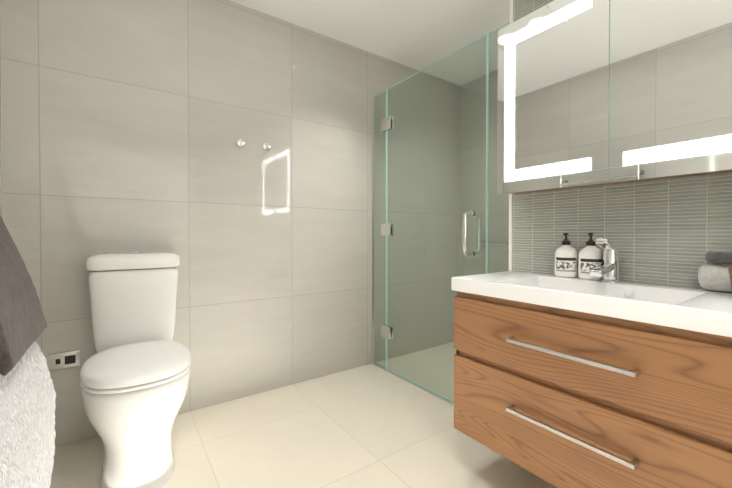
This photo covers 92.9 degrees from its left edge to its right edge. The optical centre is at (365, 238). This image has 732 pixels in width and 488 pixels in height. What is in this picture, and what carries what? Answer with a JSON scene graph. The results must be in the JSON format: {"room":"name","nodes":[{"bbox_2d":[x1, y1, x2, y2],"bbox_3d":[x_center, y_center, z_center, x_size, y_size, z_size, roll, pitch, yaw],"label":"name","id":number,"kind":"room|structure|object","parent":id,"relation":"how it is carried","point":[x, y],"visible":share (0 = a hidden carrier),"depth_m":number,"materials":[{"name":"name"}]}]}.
{"room":"bathroom","nodes":[
{"label":"bathroom","id":0,"kind":"room"},
{"bbox_2d":[0,62,1,216],"bbox_3d":[-0.786,-0.202,0.275,0.100,2.430,3.050,0,1,-35],"label":"wall","id":1,"kind":"structure","parent":0,"point":[0,152],"depth_m":1.54,"materials":[{"name":"tile"}]},
{"bbox_2d":[0,216,55,487],"bbox_3d":[-0.868,0.140,0.736,0.291,1.404,0.941,0,1,-35],"label":"towels","id":2,"kind":"object","parent":1,"relation":"attached to","point":[27,419],"visible":1,"depth_m":0.74,"materials":[{"name":"grey fabric"}]},
{"bbox_2d":[0,0,459,446],"bbox_3d":[-0.393,-0.226,2.478,3.280,2.430,0.100,0,1,-35],"label":"wall","id":3,"kind":"structure","parent":0,"point":[126,125],"depth_m":2.10,"materials":[{"name":"tile"}]},
{"bbox_2d":[47,350,79,370],"bbox_3d":[-1.452,0.588,1.672,0.120,0.076,0.012,0,1,-35],"label":"wall outlet","id":4,"kind":"object","parent":3,"relation":"attached to","point":[56,361],"visible":0.94,"depth_m":1.67,"materials":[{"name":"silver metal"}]},
{"bbox_2d":[237,139,244,146],"bbox_3d":[-0.756,-0.587,2.122,0.048,0.048,0.056,0,1,-35],"label":"robe hook","id":5,"kind":"object","parent":3,"relation":"attached to","point":[240,142],"visible":1,"depth_m":2.13,"materials":[{"name":"silver metal"}]},
{"bbox_2d":[263,143,270,149],"bbox_3d":[-0.626,-0.588,2.214,0.048,0.048,0.056,0,1,-35],"label":"robe hook","id":6,"kind":"object","parent":3,"relation":"attached to","point":[266,146],"visible":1,"depth_m":2.22,"materials":[{"name":"silver metal"}]},
{"bbox_2d":[50,342,556,487],"bbox_3d":[0.485,1.053,1.244,3.280,0.100,3.150,0,1,-35],"label":"floor","id":7,"kind":"structure","parent":0,"point":[371,425],"depth_m":1.69,"materials":[{"name":"tile"}]},
{"bbox_2d":[79,250,190,487],"bbox_3d":[-1.007,0.531,1.561,0.414,0.936,0.698,0,1,-35],"label":"toilet","id":8,"kind":"object","parent":7,"relation":"on","point":[134,375],"visible":1,"depth_m":1.41,"materials":[{"name":"white ceramic"}]},
{"bbox_2d":[372,22,509,405],"bbox_3d":[0.395,-0.053,2.247,0.146,2.090,1.185,0,1,-35],"label":"screen","id":9,"kind":"object","parent":7,"relation":"on","point":[386,230],"visible":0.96,"depth_m":2.23,"materials":[{"name":"clear glass"}]},
{"bbox_2d":[230,0,509,85],"bbox_3d":[0.485,-1.477,1.217,3.280,0.100,3.150,0,1,-35],"label":"ceiling","id":10,"kind":"structure","parent":0,"point":[419,35],"depth_m":2.35,"materials":[{"name":"white paint"}]},
{"bbox_2d":[460,69,508,275],"bbox_3d":[1.282,-0.230,2.861,0.100,2.430,1.200,0,1,-35],"label":"wall","id":11,"kind":"structure","parent":0,"point":[481,147],"depth_m":3.12,"materials":[{"name":"tile"}]},
{"bbox_2d":[474,242,508,246],"bbox_3d":[1.155,0.055,2.897,0.068,0.044,0.564,0,1,-35],"label":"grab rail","id":12,"kind":"object","parent":11,"relation":"attached to","point":[495,244],"depth_m":2.94,"materials":[{"name":"silver metal"}]},
{"bbox_2d":[512,0,731,287],"bbox_3d":[1.730,-0.213,1.312,1.150,2.430,1.850,0,1,-35],"label":"wall","id":13,"kind":"structure","parent":0,"point":[671,231],"depth_m":1.32,"materials":[{"name":"tile"}]},
{"bbox_2d":[509,0,512,270],"bbox_3d":[0.728,-0.218,1.742,0.014,2.430,0.016,0,1,-35],"label":"trim","id":14,"kind":"structure","parent":13,"relation":"attached to","point":[510,195],"depth_m":1.74,"materials":[{"name":"white"}]},
{"bbox_2d":[451,238,731,487],"bbox_3d":[0.803,0.405,1.219,0.478,0.810,0.922,0,1,-35],"label":"bathroom vanity","id":15,"kind":"object","parent":13,"relation":"attached to","point":[609,379],"visible":1,"depth_m":1.05,"materials":[{"name":"brown wood"}]},
{"bbox_2d":[554,233,577,277],"bbox_3d":[0.848,0.070,1.475,0.086,0.185,0.086,0,1,-35],"label":"soap bottle","id":16,"kind":"object","parent":15,"relation":"on","point":[566,259],"visible":1,"depth_m":1.44,"materials":[{"name":"white plastic"}]},
{"bbox_2d":[578,233,602,279],"bbox_3d":[0.903,0.071,1.397,0.086,0.185,0.086,0,1,-35],"label":"soap bottle","id":17,"kind":"object","parent":15,"relation":"on","point":[590,256],"visible":0.94,"depth_m":1.37,"materials":[{"name":"white plastic"}]},
{"bbox_2d":[698,250,731,291],"bbox_3d":[1.145,0.104,1.041,0.100,0.126,0.215,0,1,-35],"label":"stack","id":18,"kind":"object","parent":15,"relation":"on","point":[713,273],"visible":1,"depth_m":1.07,"materials":[{"name":"white fabric"}]},
{"bbox_2d":[728,267,731,290],"bbox_3d":[1.057,0.087,0.943,0.104,0.163,0.104,0,1,-35],"label":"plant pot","id":19,"kind":"object","parent":15,"relation":"on","point":[730,271],"visible":1,"depth_m":0.97,"materials":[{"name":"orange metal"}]},
{"bbox_2d":[497,0,731,193],"bbox_3d":[0.941,-0.586,1.302,0.146,0.765,0.915,0,1,-35],"label":"upper cabinet","id":20,"kind":"object","parent":13,"relation":"attached to","point":[598,92],"visible":1,"depth_m":1.25,"materials":[{"name":"silver mirror"}]}
]}

